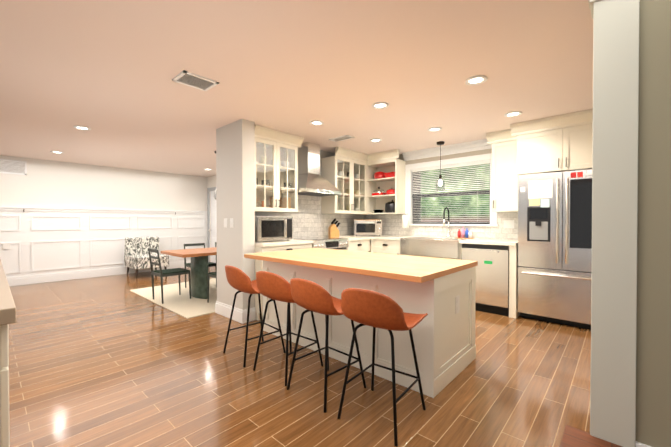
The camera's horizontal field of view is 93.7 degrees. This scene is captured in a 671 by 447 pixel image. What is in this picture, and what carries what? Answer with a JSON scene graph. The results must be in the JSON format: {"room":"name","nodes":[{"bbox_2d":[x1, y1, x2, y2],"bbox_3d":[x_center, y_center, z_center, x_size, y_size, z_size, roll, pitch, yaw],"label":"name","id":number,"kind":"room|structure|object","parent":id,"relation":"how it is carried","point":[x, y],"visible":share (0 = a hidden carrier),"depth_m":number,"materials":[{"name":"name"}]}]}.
{"room":"dining room and kitchen","nodes":[
{"label":"dining room and kitchen","id":0,"kind":"room"},
{"bbox_2d":[0,156,203,210],"bbox_3d":[-6.152,-0.057,6.011,0.140,2.450,7.820,0,1,42],"label":"wall","id":1,"kind":"structure","parent":0,"point":[68,184],"depth_m":6.90,"materials":[{"name":"beige paint"}]},
{"bbox_2d":[0,159,26,174],"bbox_3d":[-6.121,-1.081,5.920,0.014,0.270,0.440,0,1,42],"label":"air vent","id":2,"kind":"object","parent":1,"relation":"in","point":[9,166],"visible":1,"depth_m":5.95,"materials":[{"name":"white metal"}]},
{"bbox_2d":[0,206,207,285],"bbox_3d":[-6.096,0.418,5.938,0.053,1.508,7.580,0,1,42],"label":"wainscot","id":3,"kind":"structure","parent":1,"relation":"attached to","point":[50,244],"depth_m":6.70,"materials":[{"name":"white wood"}]},
{"bbox_2d":[3,243,9,248],"label":"switch plates","id":4,"kind":"object","parent":3,"relation":"attached to","point":[5,245],"depth_m":5.87,"materials":[{"name":"white plastic"}]},
{"bbox_2d":[220,119,254,309],"bbox_3d":[-1.234,-0.038,3.992,0.480,2.450,0.170,0,1,42],"label":"wall","id":5,"kind":"structure","parent":0,"point":[237,138],"depth_m":3.87,"materials":[{"name":"beige paint"}]},
{"bbox_2d":[224,218,232,227],"label":"switch plates","id":6,"kind":"object","parent":5,"relation":"attached to","point":[225,219],"depth_m":3.94,"materials":[{"name":"white plastic"}]},
{"bbox_2d":[204,153,334,261],"bbox_3d":[-1.787,-0.068,7.224,4.680,2.450,0.180,0,1,42],"label":"wall","id":7,"kind":"structure","parent":0,"point":[209,182],"depth_m":8.68,"materials":[{"name":"beige paint"}]},
{"bbox_2d":[208,191,216,262],"bbox_3d":[-3.159,0.116,8.392,0.820,2.040,0.135,0,1,42],"label":"door","id":8,"kind":"structure","parent":7,"relation":"attached to","point":[213,230],"depth_m":8.56,"materials":[{"name":"white"}]},
{"bbox_2d":[216,128,331,301],"bbox_3d":[-0.850,-0.046,4.892,0.160,2.450,2.020,0,1,42],"label":"wall","id":9,"kind":"structure","parent":0,"point":[323,154],"depth_m":4.17,"materials":[{"name":"beige paint"}]},
{"bbox_2d":[255,195,362,237],"bbox_3d":[-0.406,-0.287,5.256,0.006,1.055,2.820,0,1,42],"label":"backsplash","id":10,"kind":"structure","parent":9,"relation":"attached to","point":[310,219],"depth_m":5.29,"materials":[{"name":"tile"}]},
{"bbox_2d":[0,0,592,176],"bbox_3d":[-1.554,-1.300,2.629,12.600,0.100,9.000,0,1,42],"label":"ceiling","id":11,"kind":"structure","parent":0,"point":[106,72],"depth_m":2.59,"materials":[{"name":"beige paint"}]},
{"bbox_2d":[74,126,90,129],"bbox_3d":[-3.312,-1.258,4.115,0.178,0.012,0.178,0,1,33],"label":"recessed light","id":12,"kind":"object","parent":11,"relation":"in","point":[77,127],"depth_m":4.11,"materials":[{"name":"white"}]},
{"bbox_2d":[172,70,218,90],"bbox_3d":[-1.220,-1.244,2.746,0.250,0.014,0.300,0,1,42],"label":"ceiling vent","id":13,"kind":"object","parent":11,"relation":"in","point":[190,79],"depth_m":2.74,"materials":[{"name":"white metal"}]},
{"bbox_2d":[309,120,323,125],"bbox_3d":[-0.236,-1.256,3.905,0.178,0.012,0.178,0,1,33],"label":"recessed light","id":14,"kind":"object","parent":11,"relation":"in","point":[315,122],"depth_m":3.91,"materials":[{"name":"white"}]},
{"bbox_2d":[329,135,353,141],"bbox_3d":[0.089,-1.262,4.637,0.360,0.014,0.160,0,1,42],"label":"ceiling vent","id":15,"kind":"object","parent":11,"relation":"in","point":[345,137],"depth_m":4.62,"materials":[{"name":"white metal"}]},
{"bbox_2d":[370,139,381,141],"bbox_3d":[0.607,-1.264,4.747,0.178,0.012,0.178,0,1,33],"label":"recessed light","id":16,"kind":"object","parent":11,"relation":"in","point":[372,140],"depth_m":4.76,"materials":[{"name":"white"}]},
{"bbox_2d":[372,102,388,108],"bbox_3d":[0.473,-1.250,3.317,0.178,0.012,0.178,0,1,15],"label":"recessed light","id":17,"kind":"object","parent":11,"relation":"in","point":[379,105],"depth_m":3.32,"materials":[{"name":"white"}]},
{"bbox_2d":[428,127,441,131],"bbox_3d":[1.315,-1.258,4.173,0.178,0.012,0.178,0,1,15],"label":"recessed light","id":18,"kind":"object","parent":11,"relation":"in","point":[433,129],"depth_m":4.16,"materials":[{"name":"white"}]},
{"bbox_2d":[436,141,444,191],"bbox_3d":[1.628,-0.891,4.878,0.130,0.760,0.130,0,1,42],"label":"light","id":19,"kind":"object","parent":11,"relation":"hanging from","point":[440,143],"visible":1,"depth_m":4.87,"materials":[{"name":"clear glass"}]},
{"bbox_2d":[465,75,486,84],"bbox_3d":[1.217,-1.245,2.724,0.178,0.012,0.178,0,1,33],"label":"recessed light","id":20,"kind":"object","parent":11,"relation":"in","point":[477,80],"depth_m":2.71,"materials":[{"name":"white"}]},
{"bbox_2d":[504,111,521,116],"bbox_3d":[2.024,-1.253,3.585,0.178,0.012,0.178,0,1,15],"label":"recessed light","id":21,"kind":"object","parent":11,"relation":"in","point":[515,113],"depth_m":3.58,"materials":[{"name":"white"}]},
{"bbox_2d":[8,266,590,446],"bbox_3d":[-1.554,1.250,2.653,12.600,0.100,9.000,0,1,42],"label":"floor","id":22,"kind":"structure","parent":0,"point":[109,361],"depth_m":2.33,"materials":[{"name":"brown wood"}]},
{"bbox_2d":[0,259,15,446],"bbox_3d":[-2.575,0.747,1.961,3.270,0.920,0.690,0,1,42],"label":"cabinet","id":23,"kind":"object","parent":22,"relation":"on","point":[7,310],"depth_m":1.13,"materials":[{"name":"beige wood"}]},
{"bbox_2d":[124,237,168,278],"bbox_3d":[-4.299,0.731,7.160,0.828,0.853,0.680,0,1,42],"label":"accent chair","id":24,"kind":"object","parent":22,"relation":"on","point":[136,255],"visible":0.75,"depth_m":7.11,"materials":[{"name":"fabric"}]},
{"bbox_2d":[129,278,216,318],"bbox_3d":[-2.012,1.166,5.565,2.390,0.012,2.200,0,1,42],"label":"rug","id":25,"kind":"object","parent":22,"relation":"on","point":[183,304],"visible":0.36,"depth_m":4.87,"materials":[{"name":"fabric"}]},
{"bbox_2d":[148,248,190,303],"bbox_3d":[-2.572,0.767,4.876,0.422,0.800,0.487,0,1,42],"label":"dining chair","id":26,"kind":"object","parent":25,"relation":"on","point":[161,273],"visible":1,"depth_m":4.80,"materials":[{"name":"grey"}]},
{"bbox_2d":[161,247,216,298],"bbox_3d":[-1.912,0.793,5.403,0.870,0.738,1.720,0,1,42],"label":"dining table","id":27,"kind":"object","parent":25,"relation":"on","point":[199,272],"visible":0.52,"depth_m":4.92,"materials":[{"name":"brown wood"}]},
{"bbox_2d":[184,243,216,287],"bbox_3d":[-2.473,0.759,5.749,0.487,0.800,0.422,0,1,42],"label":"dining chair","id":28,"kind":"object","parent":25,"relation":"on","point":[211,264],"visible":0.44,"depth_m":5.73,"materials":[{"name":"grey"}]},
{"bbox_2d":[207,272,216,302],"bbox_3d":[-1.595,0.769,4.684,0.487,0.800,0.422,0,1,42],"label":"dining chair","id":29,"kind":"object","parent":25,"relation":"on","point":[212,274],"visible":0.08,"depth_m":4.68,"materials":[{"name":"grey"}]},
{"bbox_2d":[223,265,285,366],"bbox_3d":[-0.760,0.781,2.918,0.476,0.837,0.451,-1,1,-44],"label":"stool","id":30,"kind":"object","parent":22,"relation":"on","point":[239,279],"visible":0.71,"depth_m":2.76,"materials":[{"name":"leather"}]},
{"bbox_2d":[253,271,323,385],"bbox_3d":[-0.395,0.784,2.615,0.451,0.837,0.476,0,1,39],"label":"stool","id":31,"kind":"object","parent":22,"relation":"on","point":[273,286],"visible":0.73,"depth_m":2.45,"materials":[{"name":"leather"}]},
{"bbox_2d":[287,278,365,412],"bbox_3d":[-0.070,0.787,2.292,0.451,0.837,0.476,1,1,44],"label":"stool","id":32,"kind":"object","parent":22,"relation":"on","point":[308,295],"visible":0.88,"depth_m":2.12,"materials":[{"name":"leather"}]},
{"bbox_2d":[263,260,477,397],"bbox_3d":[0.217,0.781,3.166,2.021,0.833,0.864,0,1,42],"label":"kitchen island","id":33,"kind":"object","parent":22,"relation":"on","point":[441,292],"depth_m":2.50,"materials":[{"name":"white paint"}]},
{"bbox_2d":[244,248,477,283],"bbox_3d":[0.139,0.346,3.102,2.076,0.040,1.070,0,1,42],"label":"island countertop","id":34,"kind":"structure","parent":33,"relation":"on","point":[418,269],"depth_m":2.70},
{"bbox_2d":[337,288,427,445],"bbox_3d":[0.295,0.790,1.990,0.451,0.837,0.476,0,1,37],"label":"stool","id":35,"kind":"object","parent":22,"relation":"on","point":[373,309],"visible":1,"depth_m":1.83,"materials":[{"name":"leather"}]},
{"bbox_2d":[255,109,592,320],"bbox_3d":[1.014,-0.035,3.991,3.801,2.449,2.841,0,1,42],"label":"kitchen cabinets","id":36,"kind":"object","parent":22,"relation":"on","point":[359,183],"visible":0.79,"depth_m":4.37,"materials":[{"name":"beige paint"}]},
{"bbox_2d":[255,216,292,241],"bbox_3d":[-0.928,0.063,4.295,0.468,0.331,0.570,0,1,42],"label":"microwave","id":37,"kind":"object","parent":36,"relation":"on","point":[269,228],"visible":0.85,"depth_m":4.12,"materials":[{"name":"silver metal"}]},
{"bbox_2d":[298,142,340,195],"bbox_3d":[-0.347,-0.868,4.940,0.495,0.802,0.760,0,1,42],"label":"range hood","id":38,"kind":"object","parent":36,"relation":"in","point":[310,181],"depth_m":4.88,"materials":[{"name":"silver metal"}]},
{"bbox_2d":[293,237,348,249],"bbox_3d":[-0.268,0.698,4.897,0.690,0.962,0.756,0,1,42],"label":"range","id":39,"kind":"object","parent":36,"relation":"in","point":[337,243],"depth_m":4.73,"materials":[{"name":"grey metal"}]},
{"bbox_2d":[328,219,339,236],"bbox_3d":[-0.016,0.061,5.395,0.185,0.314,0.110,0,1,-23],"label":"knife block","id":40,"kind":"object","parent":36,"relation":"on","point":[333,230],"visible":0.98,"depth_m":5.35,"materials":[{"name":"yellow wood"}]},
{"bbox_2d":[352,220,381,235],"bbox_3d":[0.584,0.065,5.819,0.500,0.299,0.418,0,1,-3],"label":"toaster oven","id":41,"kind":"object","parent":36,"relation":"on","point":[366,227],"visible":1,"depth_m":5.65,"materials":[{"name":"silver metal"}]},
{"bbox_2d":[402,214,408,228],"bbox_3d":[1.216,-0.050,5.516,0.147,0.265,0.116,0,1,42],"label":"paper towel","id":42,"kind":"object","parent":36,"relation":"hanging from","point":[405,218],"depth_m":5.46,"materials":[{"name":"white paper"}]},
{"bbox_2d":[443,207,451,237],"bbox_3d":[1.778,-0.022,4.973,0.097,0.491,0.223,0,1,42],"label":"faucet","id":43,"kind":"object","parent":36,"relation":"on","point":[448,236],"depth_m":5.03,"materials":[{"name":"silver metal"}]},
{"bbox_2d":[462,244,508,315],"bbox_3d":[2.178,0.727,4.417,0.591,0.912,0.652,0,1,42],"label":"dishwasher","id":44,"kind":"object","parent":36,"relation":"in","point":[492,270],"depth_m":4.14,"materials":[{"name":"grey metal"}]},
{"bbox_2d":[518,169,591,328],"bbox_3d":[2.808,0.289,3.847,0.910,1.800,0.645,0,1,42],"label":"refrigerator","id":45,"kind":"object","parent":22,"relation":"on","point":[554,243],"visible":0.83,"depth_m":3.69,"materials":[{"name":"grey metal"}]},
{"bbox_2d":[397,123,591,223],"bbox_3d":[2.021,-0.048,5.104,4.130,2.450,0.150,0,1,42],"label":"wall","id":46,"kind":"structure","parent":0,"point":[487,151],"depth_m":5.31,"materials":[{"name":"beige paint"}]},
{"bbox_2d":[363,212,517,239],"bbox_3d":[1.624,0.024,5.359,2.880,0.430,0.006,0,1,42],"label":"backsplash","id":47,"kind":"structure","parent":46,"relation":"attached to","point":[391,223],"depth_m":5.18,"materials":[{"name":"tile"}]},
{"bbox_2d":[504,220,513,228],"label":"switch plates","id":48,"kind":"object","parent":47,"relation":"attached to","point":[508,223],"depth_m":4.54,"materials":[{"name":"white plastic"}]},
{"bbox_2d":[411,161,489,221],"bbox_3d":[1.854,-0.496,5.191,1.310,0.931,0.038,0,1,42],"label":"window blinds","id":49,"kind":"object","parent":46,"relation":"attached to","point":[452,167],"visible":0.81,"depth_m":5.11,"materials":[{"name":"white plastic"}]},
{"bbox_2d":[560,425,621,446],"bbox_3d":[0.679,1.185,-1.593,3.590,0.110,5.705,0,1,42],"label":"floor","id":50,"kind":"structure","parent":0,"point":[573,437],"depth_m":1.60,"materials":[{"name":"brown wood"}]},
{"bbox_2d":[636,0,670,446],"bbox_3d":[2.638,-0.005,0.546,3.375,2.450,0.115,0,1,42],"label":"wall","id":51,"kind":"structure","parent":0,"point":[653,343],"depth_m":1.49,"materials":[{"name":"beige paint"}]},
{"bbox_2d":[207,0,650,446],"bbox_3d":[0.487,-0.045,4.412,11.753,2.463,3.136,0,1,42],"label":"trim","id":52,"kind":"structure","parent":51,"relation":"attached to","point":[614,213],"depth_m":1.58,"materials":[{"name":"grey paint"}]},
{"label":"outside","id":53,"kind":"structure","parent":0,"visible":0},
{"bbox_2d":[421,164,489,221],"bbox_3d":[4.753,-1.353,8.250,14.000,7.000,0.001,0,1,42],"label":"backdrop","id":54,"kind":"structure","parent":53,"point":[470,205],"depth_m":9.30,"materials":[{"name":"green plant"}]}
]}

